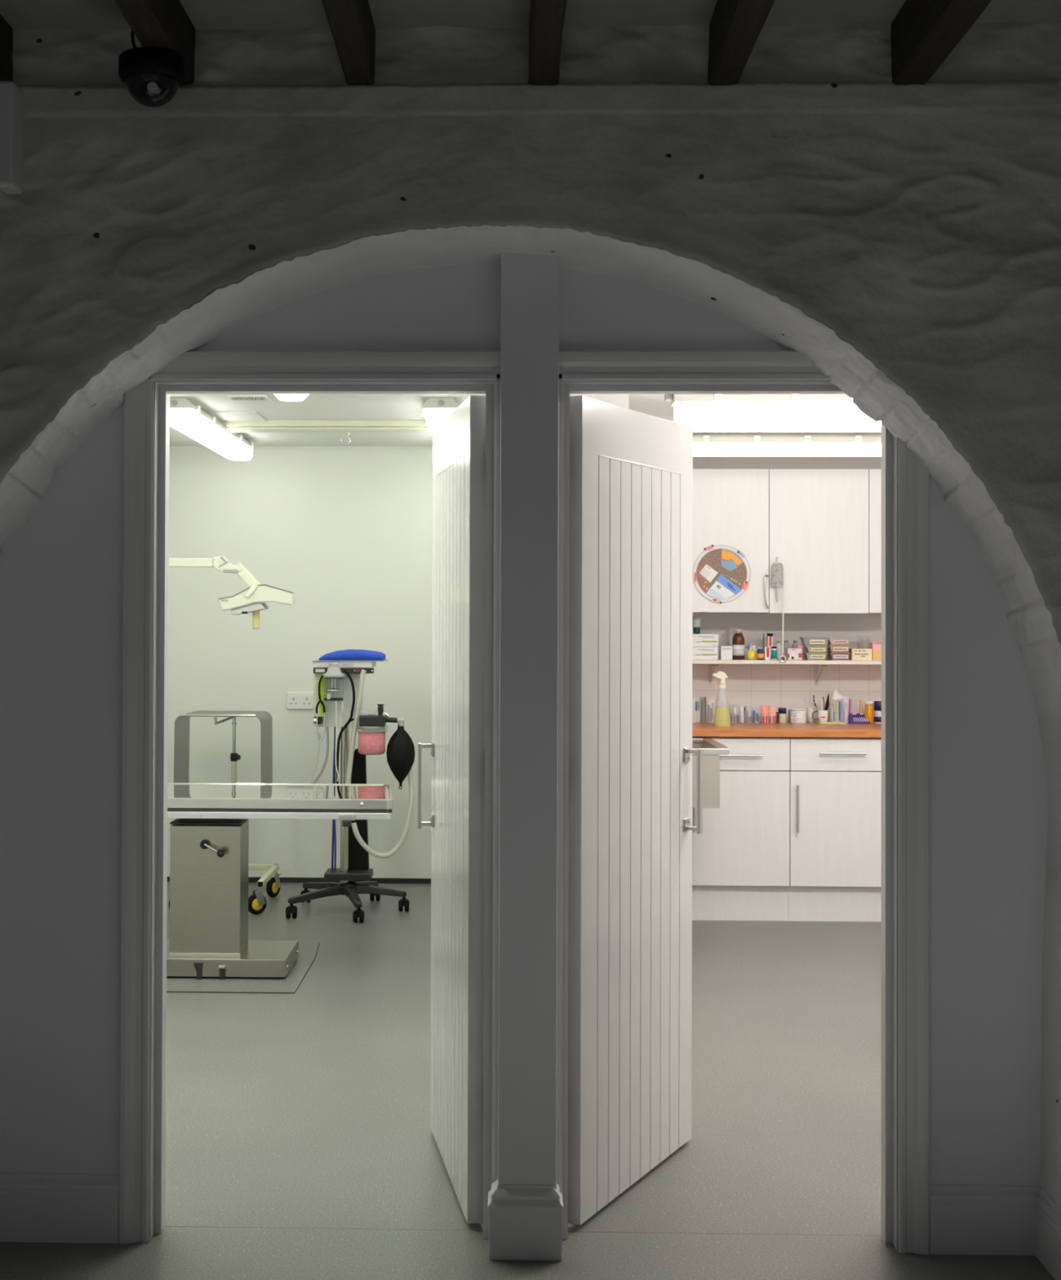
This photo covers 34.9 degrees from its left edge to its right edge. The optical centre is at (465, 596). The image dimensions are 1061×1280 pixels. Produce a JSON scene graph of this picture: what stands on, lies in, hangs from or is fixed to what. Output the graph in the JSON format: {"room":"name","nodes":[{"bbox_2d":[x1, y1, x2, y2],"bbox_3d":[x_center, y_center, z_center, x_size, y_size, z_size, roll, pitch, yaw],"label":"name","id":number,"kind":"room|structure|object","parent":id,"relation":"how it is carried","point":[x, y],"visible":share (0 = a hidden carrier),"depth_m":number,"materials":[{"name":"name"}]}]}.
{"room":"clinic hallway","nodes":[
{"label":"clinic hallway","id":0,"kind":"room"},
{"bbox_2d":[167,445,432,878],"bbox_3d":[-1.043,0.368,9.316,2.530,2.400,0.100,0,-1,1],"label":"wall","id":1,"kind":"structure","parent":0,"point":[347,531],"depth_m":9.27,"materials":[{"name":"white paint"}]},
{"bbox_2d":[167,876,431,884],"bbox_3d":[-1.048,1.554,9.245,2.530,0.028,0.012,0,-1,1],"label":"baseboard","id":2,"kind":"structure","parent":1,"relation":"attached to","point":[251,879],"depth_m":9.23,"materials":[{"name":"grey plastic"}]},
{"bbox_2d":[287,692,313,709],"bbox_3d":[-0.907,0.570,9.252,0.146,0.091,0.016,0,-1,1],"label":"wall socket","id":3,"kind":"object","parent":1,"relation":"attached to","point":[295,700],"visible":0.98,"depth_m":9.25,"materials":[{"name":"white plastic"}]},
{"bbox_2d":[0,262,1048,1185],"bbox_3d":[0.154,0.153,3.981,3.900,2.700,0.130,0,-1,1],"label":"wall","id":4,"kind":"structure","parent":0,"point":[61,571],"depth_m":3.93,"materials":[{"name":"white"}]},
{"bbox_2d":[0,1172,119,1243],"bbox_3d":[-1.018,1.421,3.920,0.428,0.154,0.020,0,-1,1],"label":"baseboard","id":5,"kind":"structure","parent":4,"relation":"attached to","point":[35,1207],"depth_m":3.91,"materials":[{"name":"white paint"}]},
{"bbox_2d":[118,351,500,1244],"bbox_3d":[-0.332,0.464,3.978,0.935,2.073,0.153,0,-1,1],"label":"trim","id":6,"kind":"structure","parent":4,"relation":"attached to","point":[146,407],"depth_m":3.92,"materials":[{"name":"white paint"}]},
{"bbox_2d":[417,395,485,1223],"bbox_3d":[-0.040,0.509,4.392,0.131,1.973,0.771,0,-1,-5],"label":"door","id":7,"kind":"structure","parent":4,"relation":"in","point":[457,745],"depth_m":4.20,"materials":[{"name":"white paint"}]},
{"bbox_2d":[487,1177,564,1261],"bbox_3d":[0.138,1.419,3.852,0.172,0.164,0.095,0,-1,1],"label":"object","id":8,"kind":"structure","parent":4,"relation":"attached to","point":[526,1220],"depth_m":3.81,"materials":[{"name":"white paint"}]},
{"bbox_2d":[497,253,559,1189],"bbox_3d":[0.146,0.356,3.883,0.134,2.290,0.080,0,-1,1],"label":"pillar","id":9,"kind":"structure","parent":4,"relation":"attached to","point":[527,1059],"depth_m":3.84,"materials":[{"name":"white"}]},
{"bbox_2d":[567,395,702,1225],"bbox_3d":[0.450,0.510,4.346,0.131,1.973,0.771,0,-1,25],"label":"door","id":10,"kind":"structure","parent":4,"relation":"in","point":[631,750],"depth_m":4.28,"materials":[{"name":"white paint"}]},
{"bbox_2d":[556,350,929,1254],"bbox_3d":[0.614,0.467,3.953,0.910,2.073,0.153,0,-1,1],"label":"trim","id":11,"kind":"structure","parent":4,"relation":"attached to","point":[905,482],"depth_m":3.89,"materials":[{"name":"white paint"}]},
{"bbox_2d":[929,1183,1041,1255],"bbox_3d":[1.193,1.428,3.862,0.258,0.154,0.020,0,-1,1],"label":"baseboard","id":12,"kind":"structure","parent":4,"relation":"attached to","point":[965,1219],"depth_m":3.85,"materials":[{"name":"white paint"}]},
{"bbox_2d":[169,393,881,445],"bbox_3d":[0.353,-0.911,6.701,5.650,0.100,5.290,0,-1,1],"label":"ceiling","id":13,"kind":"structure","parent":0,"point":[315,406],"depth_m":7.79,"materials":[{"name":"white"}]},
{"bbox_2d":[169,397,254,460],"bbox_3d":[-1.229,-0.794,8.133,0.179,0.108,1.786,0,-1,1],"label":"fluorescent light","id":14,"kind":"object","parent":13,"relation":"attached to","point":[186,417],"visible":0.87,"depth_m":7.76,"materials":[{"name":"grey"}]},
{"bbox_2d":[206,411,265,421],"bbox_3d":[-1.096,-0.847,7.898,0.270,0.008,0.310,0,-1,1],"label":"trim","id":15,"kind":"structure","parent":13,"relation":"attached to","point":[220,415],"depth_m":7.85,"materials":[{"name":"white"}]},
{"bbox_2d":[227,395,273,404],"bbox_3d":[-0.927,-0.852,7.279,0.164,0.012,0.240,0,-1,1],"label":"ceiling vent","id":16,"kind":"object","parent":13,"relation":"in","point":[238,399],"visible":1,"depth_m":7.24,"materials":[{"name":"white"}]},
{"bbox_2d":[274,393,309,401],"bbox_3d":[-0.718,-0.837,6.953,0.176,0.050,0.176,0,-1,1],"label":"ceiling lamp","id":17,"kind":"object","parent":13,"relation":"attached to","point":[282,397],"visible":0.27,"depth_m":6.91,"materials":[{"name":"white"}]},
{"bbox_2d":[220,419,430,432],"bbox_3d":[-0.504,-0.824,8.158,1.400,0.042,0.220,0,-1,1],"label":"trim","id":18,"kind":"structure","parent":13,"relation":"attached to","point":[268,425],"depth_m":8.06,"materials":[{"name":"beige"}]},
{"bbox_2d":[421,397,459,435],"bbox_3d":[-0.081,-0.790,8.103,0.179,0.108,1.786,0,-1,1],"label":"fluorescent light","id":19,"kind":"object","parent":13,"relation":"attached to","point":[435,411],"visible":0.37,"depth_m":7.23,"materials":[{"name":"grey"}]},
{"bbox_2d":[424,408,455,435],"bbox_3d":[-0.081,-0.767,8.106,0.144,0.061,1.756,0,-1,2],"label":"diffuser","id":20,"kind":"object","parent":19,"relation":"attached to","point":[434,417],"depth_m":7.23,"materials":[{"name":"white"}]},
{"bbox_2d":[664,393,881,427],"bbox_3d":[1.808,-0.779,6.960,1.956,0.148,0.172,0,-1,1],"label":"fluorescent light","id":21,"kind":"object","parent":13,"relation":"attached to","point":[691,410],"visible":0.37,"depth_m":6.91,"materials":[{"name":"grey"}]},
{"bbox_2d":[693,433,881,456],"bbox_3d":[1.593,-0.774,8.606,1.670,0.122,0.172,0,-1,1],"label":"fluorescent light","id":22,"kind":"object","parent":13,"relation":"attached to","point":[704,444],"visible":0.44,"depth_m":8.54,"materials":[{"name":"grey"}]},
{"bbox_2d":[693,442,881,456],"bbox_3d":[1.608,-0.746,8.611,1.616,0.067,0.149,0,-1,2],"label":"diffuser","id":23,"kind":"object","parent":22,"relation":"attached to","point":[700,449],"depth_m":8.54,"materials":[{"name":"white"}]},
{"bbox_2d":[0,881,1055,1279],"bbox_3d":[0.101,1.528,4.029,6.400,0.050,11.100,0,-1,1],"label":"floor","id":24,"kind":"structure","parent":0,"point":[309,1107],"depth_m":4.71,"materials":[{"name":"plastic"}]},
{"bbox_2d":[168,711,280,914],"bbox_3d":[-1.204,1.070,8.511,0.473,0.974,0.623,0,-1,1],"label":"stand","id":25,"kind":"object","parent":24,"relation":"on","point":[257,902],"visible":0.57,"depth_m":8.52,"materials":[{"name":"metal"}]},
{"bbox_2d":[166,942,319,993],"bbox_3d":[-1.165,1.536,7.020,1.045,0.004,0.997,0,-1,1],"label":"floor mat","id":26,"kind":"object","parent":24,"relation":"on","point":[308,952],"visible":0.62,"depth_m":6.67,"materials":[{"name":"plastic"}]},
{"bbox_2d":[166,782,393,979],"bbox_3d":[-1.058,1.168,6.937,1.557,0.740,0.636,0,-1,1],"label":"table","id":27,"kind":"object","parent":26,"relation":"on","point":[209,833],"visible":0.83,"depth_m":6.81,"materials":[{"name":"grey metal"}]},
{"bbox_2d":[285,659,415,922],"bbox_3d":[-0.545,0.936,8.355,0.636,1.243,0.696,0,-1,1],"label":"machine","id":28,"kind":"object","parent":24,"relation":"on","point":[338,685],"visible":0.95,"depth_m":8.28,"materials":[{"name":"grey plastic"}]},
{"bbox_2d":[323,662,344,701],"bbox_3d":[-0.643,0.415,8.245,0.106,0.186,0.106,0,-1,2],"label":"jar","id":29,"kind":"object","parent":28,"relation":"on","point":[333,673],"depth_m":8.21,"materials":[{"name":"grey"}]},
{"bbox_2d":[324,867,373,880],"bbox_3d":[-0.580,1.383,8.390,0.229,0.035,0.180,0,-1,2],"label":"base","id":30,"kind":"object","parent":28,"relation":"on","point":[342,873],"depth_m":8.30,"materials":[{"name":"grey plastic"}]},
{"bbox_2d":[312,659,388,662],"bbox_3d":[-0.572,0.318,8.429,0.351,0.005,0.310,0,-1,2],"label":"tray","id":31,"kind":"object","parent":28,"relation":"on","point":[316,660],"depth_m":8.28,"materials":[{"name":"grey"}]},
{"bbox_2d":[319,648,385,660],"bbox_3d":[-0.563,0.288,8.415,0.314,0.053,0.240,0,-1,1],"label":"cushion","id":32,"kind":"object","parent":28,"relation":"on","point":[350,654],"visible":1,"depth_m":8.30,"materials":[{"name":"blue fabric"}]},
{"bbox_2d":[356,724,387,755],"bbox_3d":[-0.453,0.696,8.206,0.150,0.142,0.144,0,-1,2],"label":"canister","id":33,"kind":"object","parent":28,"relation":"on","point":[371,738],"depth_m":8.15,"materials":[{"name":"pink plastic"}]},
{"bbox_2d":[692,736,790,920],"bbox_3d":[1.315,1.122,8.346,0.499,0.883,0.596,0,-1,1],"label":"base cabinet","id":34,"kind":"object","parent":24,"relation":"on","point":[741,855],"visible":0.62,"depth_m":8.09,"materials":[{"name":"white"}]},
{"bbox_2d":[788,737,881,921],"bbox_3d":[1.815,1.124,8.333,0.499,0.883,0.596,0,-1,1],"label":"base cabinet","id":35,"kind":"object","parent":24,"relation":"on","point":[835,860],"visible":0.77,"depth_m":8.07,"materials":[{"name":"white"}]},
{"bbox_3d":[0.886,1.121,8.358,0.358,0.883,0.596,0,-1,1],"label":"base cabinet","id":36,"kind":"object","parent":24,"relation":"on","visible":0},
{"bbox_2d":[692,721,881,737],"bbox_3d":[1.905,0.659,8.373,2.385,0.036,0.646,0,-1,1],"label":"countertop","id":37,"kind":"structure","parent":36,"relation":"on","point":[788,729],"depth_m":8.07,"materials":[{"name":"orange wood"}]},
{"bbox_2d":[692,697,700,722],"bbox_3d":[1.175,0.579,8.583,0.053,0.123,0.042,-1,-1,44],"label":"packet","id":38,"kind":"object","parent":37,"relation":"on","point":[695,701],"visible":0.81,"depth_m":8.57,"materials":[{"name":"white"}]},
{"bbox_2d":[699,697,706,722],"bbox_3d":[1.214,0.576,8.604,0.031,0.129,0.041,1,-1,-29],"label":"packet","id":39,"kind":"object","parent":37,"relation":"on","point":[703,700],"visible":1,"depth_m":8.59,"materials":[{"name":"grey"}]},
{"bbox_2d":[706,696,715,723],"bbox_3d":[1.252,0.573,8.582,0.050,0.134,0.049,0,-1,1],"label":"packet","id":40,"kind":"object","parent":37,"relation":"on","point":[710,700],"visible":0.86,"depth_m":8.57,"materials":[{"name":"white"}]},
{"bbox_2d":[711,671,731,726],"bbox_3d":[1.263,0.501,8.291,0.093,0.271,0.066,0,-1,1],"label":"spray bottle","id":41,"kind":"object","parent":37,"relation":"on","point":[722,714],"visible":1,"depth_m":8.27,"materials":[{"name":"yellow plastic"}]},
{"bbox_2d":[729,704,738,723],"bbox_3d":[1.371,0.595,8.578,0.043,0.091,0.050,0,-1,1],"label":"packet","id":42,"kind":"object","parent":37,"relation":"on","point":[734,708],"visible":0.98,"depth_m":8.57,"materials":[{"name":"white"}]},
{"bbox_2d":[739,706,745,722],"bbox_3d":[1.414,0.601,8.598,0.031,0.080,0.047,0,-1,1],"label":"packet","id":43,"kind":"object","parent":37,"relation":"on","point":[742,709],"visible":1,"depth_m":8.59,"materials":[{"name":"white"}]},
{"bbox_2d":[745,706,751,723],"bbox_3d":[1.443,0.599,8.577,0.034,0.085,0.048,0,-1,1],"label":"packet","id":44,"kind":"object","parent":37,"relation":"on","point":[748,708],"visible":1,"depth_m":8.57,"materials":[{"name":"white"}]},
{"bbox_2d":[752,708,759,723],"bbox_3d":[1.482,0.604,8.575,0.040,0.074,0.050,0,-1,1],"label":"packet","id":45,"kind":"object","parent":37,"relation":"on","point":[756,712],"visible":1,"depth_m":8.56,"materials":[{"name":"white"}]},
{"bbox_2d":[760,705,770,723],"bbox_3d":[1.528,0.597,8.571,0.038,0.089,0.054,0,-1,-19],"label":"packet","id":46,"kind":"object","parent":37,"relation":"on","point":[764,708],"visible":1,"depth_m":8.57,"materials":[{"name":"pink plastic"}]},
{"bbox_2d":[768,706,777,723],"bbox_3d":[1.570,0.600,8.572,0.037,0.083,0.047,1,-1,-40],"label":"packet","id":47,"kind":"object","parent":37,"relation":"on","point":[772,709],"visible":1,"depth_m":8.57,"materials":[{"name":"pink"}]},
{"bbox_2d":[777,707,786,723],"bbox_3d":[1.615,0.603,8.573,0.041,0.076,0.041,0,-1,1],"label":"lidded jar","id":48,"kind":"object","parent":37,"relation":"on","point":[783,711],"visible":1,"depth_m":8.56,"materials":[{"name":"beige"}]},
{"bbox_2d":[790,707,806,723],"bbox_3d":[1.693,0.604,8.561,0.084,0.076,0.084,0,-1,1],"label":"tub","id":49,"kind":"object","parent":37,"relation":"on","point":[797,715],"visible":1,"depth_m":8.53,"materials":[{"name":"white"}]},
{"bbox_2d":[807,706,814,723],"bbox_3d":[1.764,0.603,8.600,0.036,0.080,0.036,0,-1,1],"label":"paper roll","id":50,"kind":"object","parent":37,"relation":"on","point":[810,709],"visible":1,"depth_m":8.59,"materials":[{"name":"white"}]},
{"bbox_2d":[817,721,846,724],"bbox_3d":[1.857,0.639,8.534,0.131,0.006,0.079,0,-1,1],"label":"tray","id":51,"kind":"object","parent":37,"relation":"on","point":[828,722],"visible":1,"depth_m":8.50,"materials":[{"name":"yellow plastic"}]},
{"bbox_2d":[812,710,828,722],"bbox_3d":[1.803,0.609,8.559,0.082,0.067,0.050,0,-1,1],"label":"mug","id":52,"kind":"object","parent":51,"relation":"on","point":[822,714],"visible":1,"depth_m":8.54,"materials":[{"name":"white"}]},
{"bbox_2d":[829,700,843,722],"bbox_3d":[1.891,0.586,8.585,0.065,0.114,0.049,0,-1,1],"label":"packet","id":53,"kind":"object","parent":37,"relation":"on","point":[836,707],"visible":0.95,"depth_m":8.57,"materials":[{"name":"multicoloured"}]},
{"bbox_2d":[842,696,848,723],"bbox_3d":[1.940,0.575,8.585,0.031,0.136,0.042,1,-1,-28],"label":"packet","id":54,"kind":"object","parent":37,"relation":"on","point":[846,700],"visible":0.97,"depth_m":8.58,"materials":[{"name":"white"}]},
{"bbox_2d":[848,698,862,713],"bbox_3d":[1.999,0.584,8.634,0.072,0.119,0.040,0,-1,1],"label":"rack","id":55,"kind":"object","parent":37,"relation":"on","point":[855,705],"visible":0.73,"depth_m":8.62,"materials":[{"name":"white"}]},
{"bbox_2d":[848,712,871,724],"bbox_3d":[2.004,0.616,8.562,0.100,0.054,0.076,0,-1,1],"label":"rack","id":56,"kind":"object","parent":37,"relation":"on","point":[854,718],"visible":1,"depth_m":8.55,"materials":[{"name":"purple plastic"}]},
{"bbox_2d":[864,701,874,723],"bbox_3d":[2.055,0.587,8.562,0.047,0.113,0.047,0,-1,1],"label":"bottle","id":57,"kind":"object","parent":37,"relation":"on","point":[869,707],"visible":1,"depth_m":8.54,"materials":[{"name":"orange plastic"}]},
{"bbox_2d":[874,701,881,724],"bbox_3d":[2.107,0.587,8.561,0.055,0.113,0.055,0,-1,1],"label":"bottle","id":58,"kind":"object","parent":37,"relation":"on","point":[877,704],"visible":0.77,"depth_m":8.54,"materials":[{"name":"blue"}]},
{"bbox_2d":[0,21,1060,1208],"bbox_3d":[0.099,0.100,3.783,4.800,2.800,0.282,0,-1,1],"label":"wall","id":59,"kind":"structure","parent":0,"point":[904,241],"depth_m":3.69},
{"bbox_2d":[1035,1188,1060,1279],"bbox_3d":[1.310,1.427,3.729,0.020,0.154,0.240,0,-1,1],"label":"baseboard reveal","id":60,"kind":"structure","parent":59,"relation":"attached to","point":[1047,1211],"depth_m":3.76,"materials":[{"name":"white paint"}]},
{"bbox_2d":[0,0,1060,31],"bbox_3d":[0.037,-1.316,1.267,6.400,0.060,5.500,0,-1,1],"label":"ceiling","id":61,"kind":"structure","parent":0,"point":[62,15],"depth_m":3.62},
{"bbox_2d":[0,14,13,81],"bbox_3d":[-1.098,-1.226,1.315,0.070,0.127,4.940,0,-1,1],"label":"ceiling beam","id":62,"kind":"structure","parent":61,"relation":"attached to","point":[6,30],"depth_m":3.68,"materials":[{"name":"brown wood"}]},
{"bbox_2d":[0,80,23,194],"bbox_3d":[-0.969,-0.975,3.580,0.040,0.222,0.080,0,-1,1],"label":"box","id":63,"kind":"object","parent":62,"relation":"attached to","point":[11,97],"visible":1,"depth_m":3.54,"materials":[{"name":"grey"}]},
{"bbox_2d":[113,0,195,84],"bbox_3d":[-0.692,-1.224,1.305,0.068,0.128,4.940,0,-1,1],"label":"ceiling beam","id":64,"kind":"structure","parent":61,"relation":"attached to","point":[157,24],"depth_m":3.43,"materials":[{"name":"brown wood"}]},
{"bbox_2d":[118,29,185,107],"bbox_3d":[-0.657,-1.146,3.536,0.138,0.236,0.142,0,-1,1],"label":"dome camera","id":65,"kind":"object","parent":64,"relation":"attached to","point":[152,77],"visible":0.92,"depth_m":3.49,"materials":[{"name":"black plastic"}]},
{"bbox_2d":[321,0,375,84],"bbox_3d":[-0.292,-1.221,1.294,0.065,0.131,4.940,0,-1,1],"label":"ceiling beam","id":66,"kind":"structure","parent":61,"relation":"attached to","point":[351,24],"depth_m":3.45,"materials":[{"name":"brown wood"}]},
{"bbox_2d":[528,0,567,85],"bbox_3d":[0.110,-1.216,1.284,0.070,0.138,4.940,0,-1,1],"label":"ceiling beam","id":67,"kind":"structure","parent":61,"relation":"attached to","point":[547,17],"depth_m":3.41,"materials":[{"name":"brown wood"}]},
{"bbox_2d":[707,0,775,85],"bbox_3d":[0.503,-1.214,1.273,0.072,0.140,4.940,0,-1,1],"label":"ceiling beam","id":68,"kind":"structure","parent":61,"relation":"attached to","point":[735,26],"depth_m":3.43,"materials":[{"name":"brown wood"}]},
{"bbox_2d":[890,0,991,84],"bbox_3d":[0.906,-1.212,1.263,0.083,0.143,4.940,0,-1,1],"label":"ceiling beam","id":69,"kind":"structure","parent":61,"relation":"attached to","point":[924,33],"depth_m":3.44,"materials":[{"name":"brown wood"}]},
{"bbox_2d":[569,393,628,408],"bbox_3d":[0.479,0.354,7.841,0.430,2.400,1.810,0,-1,1],"label":"wall","id":70,"kind":"structure","parent":0,"point":[621,400],"depth_m":6.95,"materials":[{"name":"white paint"}]},
{"bbox_2d":[692,738,728,808],"bbox_3d":[0.947,0.802,7.740,0.452,0.264,0.645,0,-1,1],"label":"sink","id":71,"kind":"object","parent":70,"relation":"attached to","point":[713,749],"visible":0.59,"depth_m":7.42,"materials":[{"name":"beige"}]},
{"bbox_2d":[692,612,881,654],"bbox_3d":[1.759,0.371,8.763,2.940,2.400,0.100,0,-1,1],"label":"wall","id":72,"kind":"structure","parent":0,"point":[753,625],"depth_m":8.72,"materials":[{"name":"white paint"}]},
{"bbox_2d":[693,468,768,612],"bbox_3d":[1.270,-0.280,8.552,0.498,0.717,0.363,0,-1,1],"label":"upper cabinet","id":73,"kind":"object","parent":72,"relation":"attached to","point":[731,506],"visible":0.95,"depth_m":8.40,"materials":[{"name":"white"}]},
{"bbox_2d":[693,544,751,604],"bbox_3d":[1.278,-0.114,8.397,0.288,0.295,0.010,0,-1,1],"label":"chart","id":74,"kind":"object","parent":73,"relation":"attached to","point":[721,573],"visible":1,"depth_m":8.39,"materials":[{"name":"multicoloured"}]},
{"bbox_2d":[698,566,740,592],"bbox_3d":[1.267,-0.085,8.393,0.209,0.137,0.001,0,-1,2],"label":"print","id":75,"kind":"object","parent":74,"relation":"attached to","point":[711,579],"depth_m":8.40},
{"bbox_2d":[692,653,881,721],"bbox_3d":[1.827,0.479,8.706,2.600,0.362,0.008,0,-1,1],"label":"wall tiles","id":76,"kind":"structure","parent":72,"relation":"attached to","point":[755,686],"depth_m":8.71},
{"bbox_2d":[708,663,718,685],"bbox_3d":[1.266,0.398,8.605,0.028,0.117,0.224,0,-1,1],"label":"shelf bracket","id":77,"kind":"object","parent":76,"relation":"attached to","point":[711,671],"visible":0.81,"depth_m":8.71,"materials":[{"name":"grey"}]},
{"bbox_2d":[814,664,827,685],"bbox_3d":[1.812,0.399,8.591,0.028,0.115,0.224,0,-1,1],"label":"shelf bracket","id":78,"kind":"object","parent":76,"relation":"attached to","point":[817,675],"visible":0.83,"depth_m":8.70,"materials":[{"name":"grey"}]},
{"bbox_2d":[692,658,881,664],"bbox_3d":[1.913,0.331,8.579,2.383,0.020,0.259,0,-1,1],"label":"wall shelf","id":79,"kind":"object","parent":72,"relation":"attached to","point":[756,661],"visible":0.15,"depth_m":8.46,"materials":[{"name":"beige"}]},
{"bbox_2d":[692,646,718,659],"bbox_3d":[1.202,0.286,8.568,0.153,0.064,0.121,0,-1,1],"label":"carton","id":80,"kind":"object","parent":79,"relation":"on","point":[698,652],"visible":0.76,"depth_m":8.51,"materials":[{"name":"white"}]},
{"bbox_2d":[692,634,718,646],"bbox_3d":[1.203,0.221,8.569,0.155,0.064,0.121,0,-1,1],"label":"carton","id":81,"kind":"object","parent":80,"relation":"on","point":[698,640],"visible":0.76,"depth_m":8.51,"materials":[{"name":"white"}]},
{"bbox_2d":[693,616,701,634],"bbox_3d":[1.177,0.142,8.561,0.046,0.091,0.046,0,-1,1],"label":"carton","id":82,"kind":"object","parent":81,"relation":"on","point":[696,620],"visible":0.99,"depth_m":8.54,"materials":[{"name":"cardboard"}]},
{"bbox_2d":[720,645,732,659],"bbox_3d":[1.322,0.283,8.535,0.057,0.069,0.061,0,-1,1],"label":"carton","id":83,"kind":"object","parent":79,"relation":"on","point":[726,651],"visible":1,"depth_m":8.51,"materials":[{"name":"white"}]},
{"bbox_2d":[728,627,742,645],"bbox_3d":[1.384,0.238,8.619,0.068,0.162,0.068,0,-1,1],"label":"glass jar","id":84,"kind":"object","parent":79,"relation":"on","point":[732,631],"visible":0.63,"depth_m":8.60,"materials":[{"name":"clear glass"}]},
{"bbox_2d":[732,629,745,659],"bbox_3d":[1.386,0.240,8.539,0.063,0.155,0.063,0,-1,1],"label":"bottle","id":85,"kind":"object","parent":79,"relation":"on","point":[738,641],"visible":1,"depth_m":8.52,"materials":[{"name":"brown glass"}]},
{"bbox_2d":[747,644,755,659],"bbox_3d":[1.444,0.279,8.502,0.037,0.077,0.037,0,-1,1],"label":"vial","id":86,"kind":"object","parent":79,"relation":"on","point":[751,652],"visible":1,"depth_m":8.49,"materials":[{"name":"glass"}]},
{"bbox_2d":[756,647,764,660],"bbox_3d":[1.490,0.287,8.501,0.038,0.062,0.038,0,-1,1],"label":"vial","id":87,"kind":"object","parent":79,"relation":"on","point":[760,653],"visible":1,"depth_m":8.49,"materials":[{"name":"orange"}]},
{"bbox_2d":[764,646,770,659],"bbox_3d":[1.527,0.285,8.519,0.027,0.066,0.041,0,-1,1],"label":"carton","id":88,"kind":"object","parent":79,"relation":"on","point":[766,649],"visible":1,"depth_m":8.50,"materials":[{"name":"white"}]},
{"bbox_2d":[775,640,782,659],"bbox_3d":[1.588,0.271,8.529,0.032,0.095,0.032,0,-1,1],"label":"vial","id":89,"kind":"object","parent":79,"relation":"on","point":[779,646],"visible":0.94,"depth_m":8.52,"materials":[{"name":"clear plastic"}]},
{"bbox_2d":[785,644,803,660],"bbox_3d":[1.667,0.282,8.531,0.078,0.075,0.071,0,-1,1],"label":"box","id":90,"kind":"object","parent":79,"relation":"on","point":[791,654],"visible":0.97,"depth_m":8.50,"materials":[{"name":"white"}]},
{"bbox_2d":[800,636,830,660],"bbox_3d":[1.769,0.262,8.528,0.135,0.116,0.102,0,-1,1],"label":"tub","id":91,"kind":"object","parent":79,"relation":"on","point":[809,656],"depth_m":8.48,"materials":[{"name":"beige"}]},
{"bbox_2d":[826,638,851,660],"bbox_3d":[1.888,0.265,8.525,0.110,0.110,0.102,0,-1,1],"label":"tub","id":92,"kind":"object","parent":79,"relation":"on","point":[832,655],"depth_m":8.48,"materials":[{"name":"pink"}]},
{"bbox_2d":[848,638,860,648],"bbox_3d":[1.990,0.268,8.613,0.045,0.107,0.070,0,-1,1],"label":"clear box","id":93,"kind":"object","parent":79,"relation":"on","point":[855,643],"visible":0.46,"depth_m":8.58,"materials":[{"name":"white plastic"}]},
{"bbox_2d":[848,648,872,660],"bbox_3d":[1.999,0.291,8.517,0.101,0.058,0.081,0,-1,1],"label":"box","id":94,"kind":"object","parent":79,"relation":"on","point":[856,654],"visible":1,"depth_m":8.48,"materials":[{"name":"beige"}]},
{"bbox_2d":[857,635,870,648],"bbox_3d":[2.040,0.260,8.612,0.047,0.123,0.070,0,-1,1],"label":"clear box","id":95,"kind":"object","parent":94,"relation":"on","point":[864,640],"visible":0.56,"depth_m":8.58,"materials":[{"name":"white plastic"}]},
{"bbox_2d":[869,642,881,660],"bbox_3d":[2.104,0.275,8.520,0.100,0.090,0.081,0,-1,1],"label":"box","id":96,"kind":"object","parent":79,"relation":"on","point":[876,646],"visible":0.58,"depth_m":8.48,"materials":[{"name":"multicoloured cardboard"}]},
{"bbox_2d":[768,468,868,613],"bbox_3d":[1.768,-0.277,8.556,0.493,0.720,0.329,0,-1,1],"label":"upper cabinet","id":97,"kind":"object","parent":72,"relation":"attached to","point":[819,517],"visible":0.98,"depth_m":8.39,"materials":[{"name":"white"}]},
{"bbox_2d":[770,556,786,662],"bbox_3d":[1.555,0.065,8.360,0.076,0.527,0.044,0,-1,1],"label":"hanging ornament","id":98,"kind":"object","parent":97,"relation":"hanging from","point":[778,568],"visible":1,"depth_m":8.34,"materials":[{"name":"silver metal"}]},
{"bbox_2d":[868,468,881,613],"bbox_3d":[2.265,-0.276,8.543,0.498,0.717,0.329,0,-1,1],"label":"upper cabinet","id":99,"kind":"object","parent":72,"relation":"attached to","point":[874,474],"visible":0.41,"depth_m":8.38,"materials":[{"name":"white"}]},
{"bbox_3d":[0.874,-0.281,8.561,0.290,0.717,0.365,0,-1,1],"label":"upper cabinet","id":100,"kind":"object","parent":72,"relation":"attached to","visible":0},
{"bbox_2d":[693,456,881,469],"bbox_3d":[1.860,-0.670,8.407,2.485,0.061,0.018,0,-1,1],"label":"trim","id":101,"kind":"structure","parent":100,"relation":"on","point":[699,462],"depth_m":8.40,"materials":[{"name":"grey"}]},
{"bbox_3d":[-2.425,0.330,6.757,0.100,2.400,5.290,0,-1,1],"label":"wall","id":102,"kind":"structure","parent":0,"visible":0},
{"bbox_2d":[168,555,295,629],"bbox_3d":[-1.534,-0.040,7.068,1.662,0.346,0.252,0,-1,1],"label":"lamp","id":103,"kind":"object","parent":102,"relation":"attached to","point":[249,600],"visible":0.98,"depth_m":6.95,"materials":[{"name":"beige metal"}]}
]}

